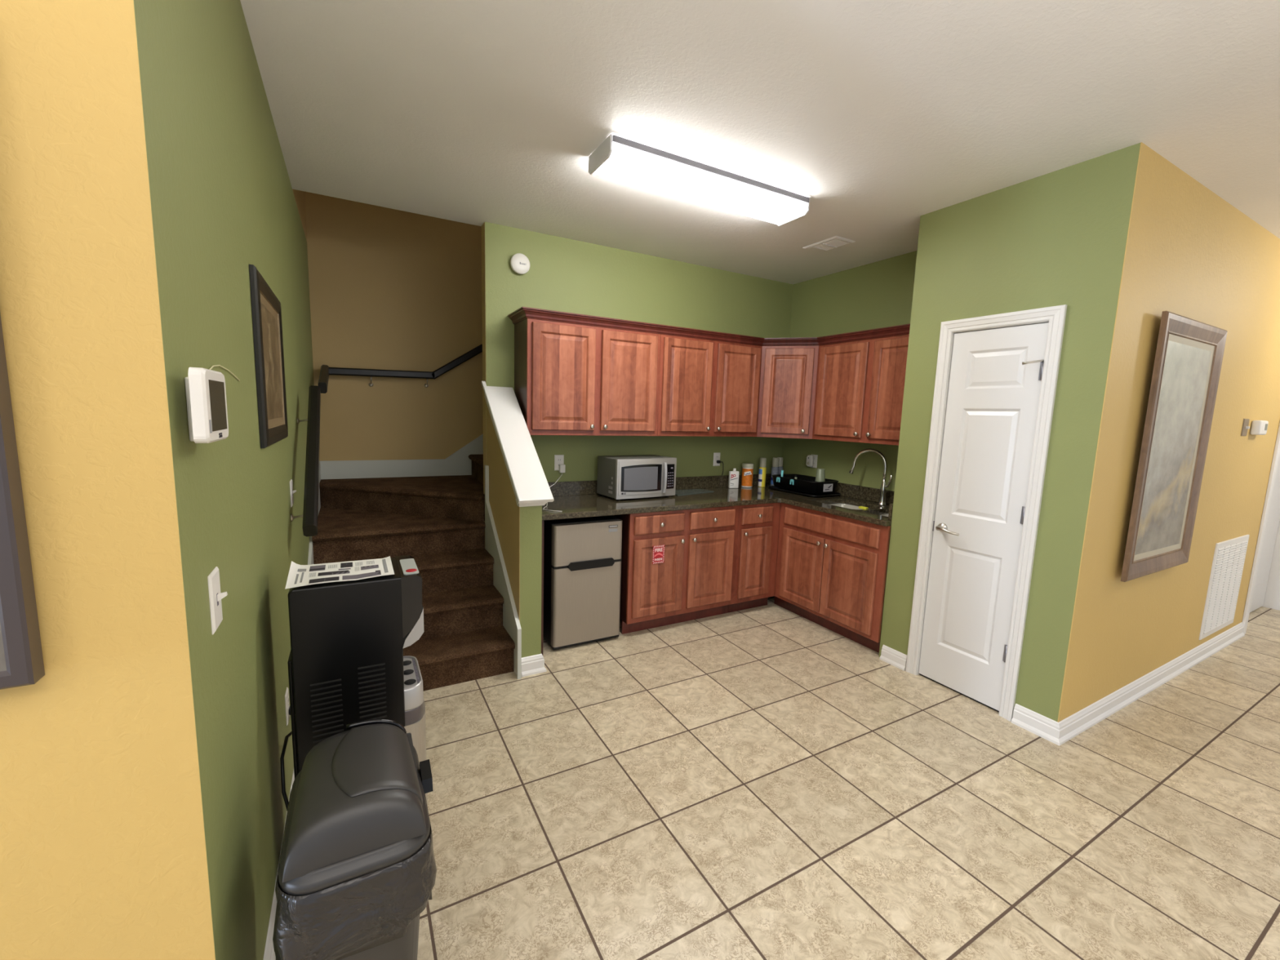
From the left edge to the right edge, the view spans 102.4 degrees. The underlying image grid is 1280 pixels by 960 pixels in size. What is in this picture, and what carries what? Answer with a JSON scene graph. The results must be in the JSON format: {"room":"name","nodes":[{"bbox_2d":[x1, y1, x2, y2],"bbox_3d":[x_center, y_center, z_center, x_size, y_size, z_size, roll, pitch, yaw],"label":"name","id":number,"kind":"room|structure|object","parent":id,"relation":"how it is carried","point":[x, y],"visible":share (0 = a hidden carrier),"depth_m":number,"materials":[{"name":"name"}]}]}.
{"room":"kitchenette","nodes":[
{"label":"kitchenette","id":0,"kind":"room"},
{"bbox_2d":[0,0,215,959],"bbox_3d":[-3.044,0.119,-0.372,5.184,2.736,0.120,-2,8,-29],"label":"wall","id":1,"kind":"structure","parent":0,"point":[103,852],"depth_m":0.79,"materials":[{"name":"yellow paint"}]},
{"bbox_2d":[0,313,44,689],"bbox_3d":[-1.179,-0.148,0.532,0.700,0.920,0.034,-2,8,-29],"label":"framed picture","id":2,"kind":"object","parent":1,"relation":"attached to","point":[21,658],"visible":1,"depth_m":0.73},
{"bbox_2d":[0,623,6,671],"bbox_3d":[-1.174,-0.147,0.524,0.648,0.868,0.004,-2,8,-29],"label":"print","id":3,"kind":"object","parent":2,"relation":"attached to","point":[2,626],"depth_m":0.73},
{"bbox_2d":[133,0,314,959],"bbox_3d":[-1.664,-1.419,2.256,0.120,5.200,3.721,-2,8,-29],"label":"wall","id":4,"kind":"structure","parent":0,"point":[223,198],"depth_m":1.21,"materials":[{"name":"green paint"}]},
{"bbox_2d":[184,364,239,443],"bbox_3d":[-0.869,-0.169,1.084,0.046,0.150,0.596,-2,8,-29],"label":"thermostat","id":5,"kind":"object","parent":4,"relation":"attached to","point":[205,388],"visible":1,"depth_m":0.86,"materials":[{"name":"white plastic"}]},
{"bbox_2d":[207,566,227,634],"bbox_3d":[-0.835,0.237,1.026,0.021,0.116,0.072,-2,8,-29],"label":"light switch","id":6,"kind":"object","parent":4,"relation":"attached to","point":[215,597],"visible":1,"depth_m":1.01,"materials":[{"name":"white plastic"}]},
{"bbox_2d":[248,264,288,448],"bbox_3d":[-1.307,-0.408,1.831,0.019,0.545,0.620,-2,8,-29],"label":"framed picture","id":7,"kind":"object","parent":4,"relation":"attached to","point":[265,305],"visible":1,"depth_m":1.74,"materials":[{"name":"black wood"}]},
{"bbox_2d":[260,302,282,419],"bbox_3d":[-1.310,-0.408,1.830,0.004,0.375,0.450,-2,8,-29],"label":"print","id":8,"kind":"object","parent":7,"relation":"attached to","point":[269,319],"depth_m":1.83},
{"bbox_2d":[262,770,294,959],"bbox_3d":[-1.205,1.232,1.773,0.026,0.095,1.732,-2,8,-29],"label":"baseboard","id":9,"kind":"structure","parent":4,"relation":"attached to","point":[269,953],"depth_m":1.42,"materials":[{"name":"white paint"}]},
{"bbox_2d":[284,687,289,725],"bbox_3d":[-1.315,0.844,1.922,0.007,0.116,0.072,-2,8,-29],"label":"wall outlet","id":10,"kind":"object","parent":4,"relation":"attached to","point":[286,695],"visible":0.95,"depth_m":1.90,"materials":[{"name":"white plastic"}]},
{"bbox_2d":[289,479,296,506],"bbox_3d":[-1.556,0.058,2.316,0.021,0.116,0.072,-2,8,-29],"label":"light switch","id":11,"kind":"object","parent":4,"relation":"attached to","point":[291,491],"visible":1,"depth_m":2.29,"materials":[{"name":"white plastic"}]},
{"bbox_2d":[290,385,320,536],"bbox_3d":[-1.602,-0.134,2.471,0.104,0.656,0.856,-2,8,-29],"label":"handrail","id":12,"kind":"object","parent":4,"relation":"attached to","point":[310,512],"visible":1,"depth_m":2.38,"materials":[{"name":"brown wood"}]},
{"bbox_2d":[307,460,320,564],"bbox_3d":[-2.075,0.512,3.280,0.016,1.085,2.038,-2,8,-29],"label":"trim","id":13,"kind":"structure","parent":4,"relation":"attached to","point":[310,560],"depth_m":3.10,"materials":[{"name":"paint"}]},
{"bbox_2d":[304,191,483,466],"bbox_3d":[-0.402,-1.750,5.133,5.135,5.200,0.120,-2,8,-29],"label":"wall","id":14,"kind":"structure","parent":0,"point":[390,289],"depth_m":4.24,"materials":[{"name":"beige paint"}]},
{"bbox_2d":[318,343,482,393],"bbox_3d":[-1.393,-1.202,4.213,2.230,1.121,0.649,-2,8,-29],"label":"handrail","id":15,"kind":"object","parent":14,"relation":"attached to","point":[326,371],"visible":0.77,"depth_m":4.19,"materials":[{"name":"brown wood"}]},
{"bbox_2d":[320,434,483,479],"bbox_3d":[-1.793,-0.347,4.481,1.698,0.700,0.014,-2,8,-29],"label":"trim","id":16,"kind":"structure","parent":14,"relation":"attached to","point":[459,463],"depth_m":4.39,"materials":[{"name":"paint"}]},
{"bbox_2d":[486,404,542,657],"bbox_3d":[-0.814,0.270,3.271,0.130,1.645,0.796,-2,8,-29],"label":"wall","id":17,"kind":"structure","parent":0,"point":[518,529],"depth_m":3.00,"materials":[{"name":"green paint"}]},
{"bbox_2d":[484,465,521,679],"bbox_3d":[-0.877,0.520,3.247,0.022,1.150,0.838,-2,8,-29],"label":"trim","id":18,"kind":"structure","parent":17,"relation":"attached to","point":[511,623],"depth_m":3.20,"materials":[{"name":"paint"}]},
{"bbox_2d":[481,381,554,506],"bbox_3d":[-0.776,-0.259,3.180,0.199,0.719,0.909,-2,8,-29],"label":"trim","id":19,"kind":"structure","parent":17,"relation":"attached to","point":[530,485],"depth_m":3.09,"materials":[{"name":"white paint"}]},
{"bbox_2d":[521,653,546,676],"bbox_3d":[-0.654,1.076,3.078,0.148,0.105,0.156,-2,8,-29],"label":"baseboard","id":20,"kind":"structure","parent":17,"relation":"attached to","point":[532,664],"depth_m":3.02,"materials":[{"name":"white paint"}]},
{"bbox_2d":[481,222,793,522],"bbox_3d":[0.288,-1.602,4.146,3.039,5.200,0.123,-2,8,-29],"label":"wall","id":21,"kind":"structure","parent":0,"point":[566,275],"depth_m":3.90,"materials":[{"name":"green paint"}]},
{"bbox_2d":[510,253,529,274],"bbox_3d":[-0.806,-1.452,3.462,0.132,0.132,0.039,-2,8,-29],"label":"smoke detector","id":22,"kind":"object","parent":21,"relation":"attached to","point":[519,263],"visible":1,"depth_m":3.45,"materials":[{"name":"white plastic"}]},
{"bbox_2d":[554,454,564,471],"bbox_3d":[-0.594,-0.127,3.792,0.072,0.116,0.007,-2,8,-29],"label":"wall outlet","id":23,"kind":"object","parent":21,"relation":"attached to","point":[558,459],"visible":0.96,"depth_m":3.79,"materials":[{"name":"white plastic"}]},
{"bbox_2d":[514,318,660,435],"bbox_3d":[-0.353,-0.698,3.644,0.984,0.753,0.352,-2,8,-29],"label":"upper cabinet","id":24,"kind":"object","parent":21,"relation":"attached to","point":[571,379],"visible":0.99,"depth_m":3.48,"materials":[{"name":"brown wood"}]},
{"bbox_2d":[507,306,910,346],"bbox_3d":[0.484,-1.071,3.692,2.764,0.058,0.991,2,7,-1],"label":"crown molding","id":25,"kind":"structure","parent":24,"relation":"attached to","point":[522,313],"depth_m":3.65,"materials":[{"name":"brown wood"}]},
{"bbox_2d":[547,473,771,496],"bbox_3d":[0.190,0.034,4.247,2.582,0.105,0.019,-2,8,-29],"label":"backsplash","id":26,"kind":"structure","parent":21,"relation":"attached to","point":[573,487],"depth_m":4.33,"materials":[{"name":"stone"}]},
{"bbox_2d":[657,333,762,436],"bbox_3d":[0.501,-0.733,4.117,0.967,0.753,0.352,-2,8,-29],"label":"upper cabinet","id":27,"kind":"object","parent":21,"relation":"attached to","point":[708,388],"visible":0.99,"depth_m":3.97,"materials":[{"name":"brown wood"}]},
{"bbox_2d":[712,453,719,466],"bbox_3d":[0.671,-0.180,4.492,0.072,0.116,0.007,-2,8,-29],"label":"wall outlet","id":28,"kind":"object","parent":21,"relation":"attached to","point":[716,455],"visible":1,"depth_m":4.49,"materials":[{"name":"white plastic"}]},
{"bbox_2d":[240,0,1279,284],"bbox_3d":[1.871,-1.213,-0.035,14.200,0.120,8.955,-2,8,-29],"label":"ceiling","id":29,"kind":"structure","parent":0,"point":[886,115],"depth_m":1.99,"materials":[{"name":"paint"}]},
{"bbox_2d":[588,133,809,226],"bbox_3d":[0.343,-1.499,2.636,1.210,0.086,0.249,-2,8,-29],"label":"ceiling light","id":30,"kind":"object","parent":29,"relation":"attached to","point":[617,157],"visible":1,"depth_m":2.53,"materials":[{"name":"white plastic"}]},
{"bbox_2d":[802,235,855,253],"bbox_3d":[1.307,-1.628,3.572,0.190,0.012,0.292,-2,8,-29],"label":"ceiling vent","id":31,"kind":"object","parent":29,"relation":"in","point":[836,242],"visible":1,"depth_m":3.55,"materials":[{"name":"metal"}]},
{"bbox_2d":[417,595,1279,959],"bbox_3d":[1.460,1.499,0.907,14.200,0.050,10.300,-2,8,-29],"label":"floor","id":32,"kind":"structure","parent":0,"point":[757,783],"depth_m":2.03,"materials":[{"name":"beige tile"}]},
{"bbox_2d":[280,555,427,810],"bbox_3d":[-1.007,0.773,1.815,0.432,1.007,0.494,-2,8,-29],"label":"water dispenser","id":33,"kind":"object","parent":32,"relation":"on","point":[347,664],"visible":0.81,"depth_m":1.58,"materials":[{"name":"black plastic"}]},
{"bbox_2d":[284,555,394,589],"bbox_3d":[-0.951,0.283,1.644,0.288,0.018,0.242,-2,8,-29],"label":"instruction sheet","id":34,"kind":"object","parent":33,"relation":"on","point":[299,575],"visible":1,"depth_m":1.63,"materials":[{"name":"paper"}]},
{"bbox_2d":[293,559,388,584],"bbox_3d":[-0.946,0.289,1.641,0.251,0.004,0.203,-2,8,-29],"label":"print","id":35,"kind":"object","parent":34,"relation":"on","point":[360,569],"depth_m":1.64},
{"bbox_2d":[395,555,422,639],"bbox_3d":[-0.786,0.387,1.749,0.061,0.202,0.259,-2,8,-29],"label":"hood","id":36,"kind":"object","parent":33,"relation":"attached to","point":[408,579],"depth_m":1.64,"materials":[{"name":"black plastic"}]},
{"bbox_2d":[403,655,423,711],"bbox_3d":[-0.817,0.697,1.777,0.111,0.078,0.247,-2,8,-29],"label":"drip tray","id":37,"kind":"object","parent":33,"relation":"on","point":[413,693],"depth_m":1.71,"materials":[{"name":"silver metal"}]},
{"bbox_2d":[272,719,436,959],"bbox_3d":[-0.667,0.995,1.242,0.339,0.733,0.462,-2,8,-29],"label":"trash can","id":38,"kind":"object","parent":32,"relation":"on","point":[357,872],"visible":1,"depth_m":1.06,"materials":[{"name":"plastic"}]},
{"bbox_2d":[311,453,515,691],"bbox_3d":[-1.071,0.264,3.840,2.298,1.496,1.974,-2,8,-29],"label":"staircase","id":39,"kind":"structure","parent":32,"relation":"on","point":[437,521],"depth_m":3.33,"materials":[{"name":"brown carpet"}]},
{"bbox_2d":[541,520,543,655],"bbox_3d":[-0.777,0.638,3.447,0.066,0.872,0.620,-2,8,-29],"label":"end panel","id":40,"kind":"object","parent":32,"relation":"on","point":[542,561],"visible":0.14,"depth_m":3.19,"materials":[{"name":"brown wood"}]},
{"bbox_2d":[542,515,622,649],"bbox_3d":[-0.465,0.650,3.589,0.480,0.830,0.576,-2,8,-29],"label":"mini fridge","id":41,"kind":"object","parent":32,"relation":"on","point":[582,556],"visible":0.91,"depth_m":3.34,"materials":[{"name":"metal"}]},
{"bbox_2d":[610,505,739,634],"bbox_3d":[0.192,0.602,3.954,0.934,0.873,0.672,-2,8,-29],"label":"base cabinet","id":42,"kind":"object","parent":32,"relation":"on","point":[677,566],"visible":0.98,"depth_m":3.66,"materials":[{"name":"brown wood"}]},
{"bbox_2d":[727,502,780,613],"bbox_3d":[0.781,0.578,4.280,0.412,0.873,0.672,-2,8,-29],"label":"base cabinet","id":43,"kind":"object","parent":32,"relation":"on","point":[758,524],"visible":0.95,"depth_m":4.01,"materials":[{"name":"brown wood"}]},
{"bbox_2d":[773,502,891,653],"bbox_3d":[1.495,0.639,3.983,0.642,0.873,1.246,-2,8,-29],"label":"base cabinet","id":44,"kind":"object","parent":32,"relation":"on","point":[831,573],"visible":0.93,"depth_m":3.63,"materials":[{"name":"brown wood"}]},
{"bbox_2d":[542,473,894,526],"bbox_3d":[0.574,0.149,3.583,2.604,0.141,1.570,-2,8,-29],"label":"countertop","id":45,"kind":"structure","parent":44,"relation":"on","point":[575,499],"depth_m":3.83,"materials":[{"name":"stone"}]},
{"bbox_2d":[542,464,564,511],"bbox_3d":[-0.580,0.039,3.501,0.123,0.233,0.636,1,7,-7],"label":"charger","id":46,"kind":"object","parent":45,"relation":"on","point":[562,467],"visible":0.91,"depth_m":3.77,"materials":[{"name":"white plastic"}]},
{"bbox_2d":[596,454,676,500],"bbox_3d":[-0.013,-0.023,3.880,0.521,0.299,0.347,-3,9,-33],"label":"microwave","id":47,"kind":"object","parent":45,"relation":"on","point":[637,476],"visible":1,"depth_m":3.75,"materials":[{"name":"silver metal"}]},
{"bbox_2d":[675,488,713,495],"bbox_3d":[0.415,0.098,4.190,0.410,0.005,0.230,-2,8,-29],"label":"cutting board","id":48,"kind":"object","parent":45,"relation":"on","point":[677,492],"visible":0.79,"depth_m":4.19,"materials":[{"name":"grey glass"}]},
{"bbox_2d":[728,468,738,488],"bbox_3d":[0.820,-0.015,4.503,0.082,0.174,0.039,0,7,-11],"label":"bottle","id":49,"kind":"object","parent":45,"relation":"on","point":[733,482],"visible":1,"depth_m":4.49,"materials":[{"name":"white plastic"}]},
{"bbox_2d":[741,462,753,488],"bbox_3d":[0.957,-0.042,4.592,0.101,0.214,0.105,3,7,11],"label":"tub","id":50,"kind":"object","parent":45,"relation":"on","point":[747,468],"visible":1,"depth_m":4.55,"materials":[{"name":"orange plastic"}]},
{"bbox_2d":[758,457,766,487],"bbox_3d":[1.107,-0.070,4.656,0.065,0.262,0.064,-2,8,-29],"label":"spray can","id":51,"kind":"object","parent":45,"relation":"on","point":[762,469],"visible":1,"depth_m":4.63,"materials":[{"name":"metal"}]},
{"bbox_2d":[770,457,778,485],"bbox_3d":[1.237,-0.075,4.723,0.065,0.262,0.065,-2,8,-29],"label":"spray can","id":52,"kind":"object","parent":45,"relation":"on","point":[775,468],"visible":0.7,"depth_m":4.69,"materials":[{"name":"metal"}]},
{"bbox_2d":[777,457,782,474],"bbox_3d":[1.293,-0.081,4.782,0.065,0.262,0.065,-2,8,-29],"label":"spray can","id":53,"kind":"object","parent":45,"relation":"on","point":[780,459],"visible":0.44,"depth_m":4.75,"materials":[{"name":"metal"}]},
{"bbox_2d":[768,474,840,497],"bbox_3d":[1.394,0.042,4.391,0.331,0.123,0.555,-2,8,-29],"label":"dish rack","id":54,"kind":"object","parent":45,"relation":"on","point":[804,485],"visible":0.98,"depth_m":4.25,"materials":[{"name":"black plastic"}]},
{"bbox_2d":[776,470,783,482],"bbox_3d":[1.214,-0.021,4.448,0.057,0.127,0.038,-2,8,-29],"label":"dish brush","id":55,"kind":"object","parent":54,"relation":"in","point":[782,471],"visible":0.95,"depth_m":4.44,"materials":[{"name":"teal plastic"}]},
{"bbox_2d":[790,476,797,484],"bbox_3d":[1.290,0.019,4.312,0.057,0.088,0.038,-2,8,-29],"label":"dish brush","id":56,"kind":"object","parent":54,"relation":"in","point":[795,477],"visible":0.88,"depth_m":4.31,"materials":[{"name":"teal plastic"}]},
{"bbox_2d":[814,468,825,481],"bbox_3d":[1.474,-0.040,4.208,0.080,0.104,0.080,-2,8,-29],"label":"plastic cup","id":57,"kind":"object","parent":54,"relation":"on","point":[820,477],"visible":0.99,"depth_m":4.18,"materials":[{"name":"white plastic"}]},
{"bbox_2d":[768,485,840,497],"bbox_3d":[1.392,0.093,4.398,0.330,0.021,0.555,-2,8,-29],"label":"tray","id":58,"kind":"object","parent":45,"relation":"on","point":[783,488],"depth_m":4.24,"materials":[{"name":"black plastic"}]},
{"bbox_2d":[828,503,888,516],"bbox_3d":[1.624,0.311,3.756,0.350,0.157,0.678,-2,8,-29],"label":"sink","id":59,"kind":"object","parent":45,"relation":"in","point":[844,505],"visible":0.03,"depth_m":4.05,"materials":[{"name":"metal"}]},
{"bbox_2d":[858,506,868,509],"bbox_3d":[1.601,0.200,3.690,0.032,0.016,0.060,-2,8,-29],"label":"sponge","id":60,"kind":"object","parent":45,"relation":"on","point":[860,507],"visible":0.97,"depth_m":3.68,"materials":[{"name":"yellow"}]},
{"bbox_2d":[848,448,893,505],"bbox_3d":[1.756,-0.030,3.906,0.068,0.414,0.343,-4,9,-38],"label":"faucet","id":61,"kind":"object","parent":45,"relation":"on","point":[883,488],"visible":1,"depth_m":3.83,"materials":[{"name":"silver metal"}]},
{"bbox_2d":[782,250,917,491],"bbox_3d":[1.980,-0.266,3.829,0.120,2.736,2.402,-2,8,-29],"label":"wall","id":62,"kind":"structure","parent":0,"point":[878,294],"depth_m":4.15,"materials":[{"name":"green paint"}]},
{"bbox_2d":[756,345,818,439],"bbox_3d":[1.248,-0.743,4.378,0.596,0.753,0.622,-2,8,-29],"label":"upper cabinet","id":63,"kind":"object","parent":62,"relation":"attached to","point":[788,374],"visible":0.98,"depth_m":4.16,"materials":[{"name":"brown wood"}]},
{"bbox_2d":[810,454,817,467],"bbox_3d":[1.526,-0.165,4.525,0.007,0.116,0.072,-2,8,-29],"label":"wall outlet","id":64,"kind":"object","parent":62,"relation":"attached to","point":[815,463],"visible":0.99,"depth_m":4.51,"materials":[{"name":"white plastic"}]},
{"bbox_2d":[806,454,813,466],"bbox_3d":[1.491,-0.168,4.536,0.042,0.104,0.056,-2,8,-29],"label":"air freshener","id":65,"kind":"object","parent":64,"relation":"attached to","point":[810,459],"visible":1,"depth_m":4.52,"materials":[{"name":"white plastic"}]},
{"bbox_2d":[783,473,894,504],"bbox_3d":[1.704,0.086,4.206,0.021,0.105,1.570,-2,8,-29],"label":"backsplash","id":66,"kind":"structure","parent":62,"relation":"attached to","point":[870,494],"depth_m":4.08,"materials":[{"name":"stone"}]},
{"bbox_2d":[812,333,909,445],"bbox_3d":[1.738,-0.649,3.760,0.342,0.753,0.950,-2,8,-29],"label":"upper cabinet","id":67,"kind":"object","parent":62,"relation":"attached to","point":[860,388],"visible":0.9,"depth_m":3.73,"materials":[{"name":"brown wood"}]},
{"bbox_2d":[878,142,1140,721],"bbox_3d":[2.094,-0.146,2.918,0.572,2.736,0.976,-2,8,-29],"label":"wall","id":68,"kind":"structure","parent":0,"point":[1057,237],"depth_m":2.53,"materials":[{"name":"green paint"}]},
{"bbox_2d":[888,503,893,520],"bbox_3d":[1.826,0.194,3.395,0.557,0.105,0.020,-2,8,-29],"label":"backsplash","id":69,"kind":"structure","parent":68,"relation":"attached to","point":[891,507],"depth_m":3.26,"materials":[{"name":"stone"}]},
{"bbox_2d":[879,644,906,671],"bbox_3d":[1.609,1.126,3.269,0.026,0.095,0.170,-2,8,-29],"label":"baseboard","id":70,"kind":"structure","parent":68,"relation":"attached to","point":[890,655],"depth_m":3.26,"materials":[{"name":"white paint"}]},
{"bbox_2d":[919,673,999,711],"bbox_3d":[1.867,1.215,2.982,0.100,0.008,0.472,-2,8,-29],"label":"trim","id":71,"kind":"structure","parent":68,"relation":"attached to","point":[919,673],"depth_m":2.94,"materials":[{"name":"wood"}]},
{"bbox_2d":[918,322,1048,711],"bbox_3d":[1.827,0.209,2.810,0.101,2.017,0.466,-2,8,-29],"label":"door","id":72,"kind":"structure","parent":68,"relation":"in","point":[995,379],"depth_m":2.80,"materials":[{"name":"white paint"}]},
{"bbox_2d":[905,304,1066,721],"bbox_3d":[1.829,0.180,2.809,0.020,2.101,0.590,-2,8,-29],"label":"trim","id":73,"kind":"structure","parent":68,"relation":"attached to","point":[1055,315],"depth_m":2.66,"materials":[{"name":"white paint"}]},
{"bbox_2d":[1057,142,1279,722],"bbox_3d":[4.581,-0.185,3.822,5.800,2.736,0.150,-2,8,-29],"label":"wall","id":74,"kind":"structure","parent":0,"point":[1189,253],"depth_m":2.73,"materials":[{"name":"yellow paint"}]},
{"bbox_2d":[1011,622,1244,746],"bbox_3d":[3.260,1.173,3.286,2.926,0.100,0.211,-2,8,-29],"label":"baseboard","id":75,"kind":"structure","parent":74,"relation":"attached to","point":[1058,733],"depth_m":2.82,"materials":[{"name":"white paint"}]},
{"bbox_2d":[1120,311,1227,582],"bbox_3d":[2.816,-0.158,2.722,0.865,1.315,0.052,-2,8,-29],"label":"framed picture","id":76,"kind":"object","parent":74,"relation":"attached to","point":[1188,357],"visible":1,"depth_m":2.70,"materials":[{"name":"brown wood"}]},
{"bbox_2d":[1134,340,1211,555],"bbox_3d":[2.817,-0.158,2.718,0.621,1.071,0.004,-2,8,-29],"label":"print","id":77,"kind":"object","parent":76,"relation":"attached to","point":[1187,366],"depth_m":2.71},
{"bbox_2d":[1199,534,1248,639],"bbox_3d":[4.057,0.731,3.568,0.688,0.662,0.014,-2,8,-29],"label":"air vent","id":78,"kind":"object","parent":74,"relation":"in","point":[1229,555],"visible":1,"depth_m":3.54,"materials":[{"name":"white plastic"}]},
{"bbox_2d":[1240,418,1249,435],"bbox_3d":[3.936,-0.341,3.339,0.105,0.112,0.022,-2,8,-29],"label":"light switch","id":79,"kind":"object","parent":74,"relation":"attached to","point":[1245,427],"visible":1,"depth_m":3.33,"materials":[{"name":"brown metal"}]},
{"bbox_2d":[1249,420,1268,435],"bbox_3d":[4.125,-0.348,3.430,0.165,0.096,0.045,-2,8,-29],"label":"thermostat","id":80,"kind":"object","parent":74,"relation":"attached to","point":[1258,427],"visible":1,"depth_m":3.40,"materials":[{"name":"white plastic"}]},
{"bbox_2d":[1241,421,1279,634],"bbox_3d":[5.127,0.094,4.158,1.260,2.130,0.168,-2,8,-29],"label":"trim","id":81,"kind":"structure","parent":74,"relation":"attached to","point":[1272,598],"depth_m":3.89,"materials":[{"name":"white paint"}]},
{"bbox_2d":[1249,454,1279,612],"bbox_3d":[5.092,0.129,4.203,1.072,2.024,0.035,-2,8,-29],"label":"door","id":82,"kind":"structure","parent":74,"relation":"in","point":[1273,517],"depth_m":4.40,"materials":[{"name":"white paint"}]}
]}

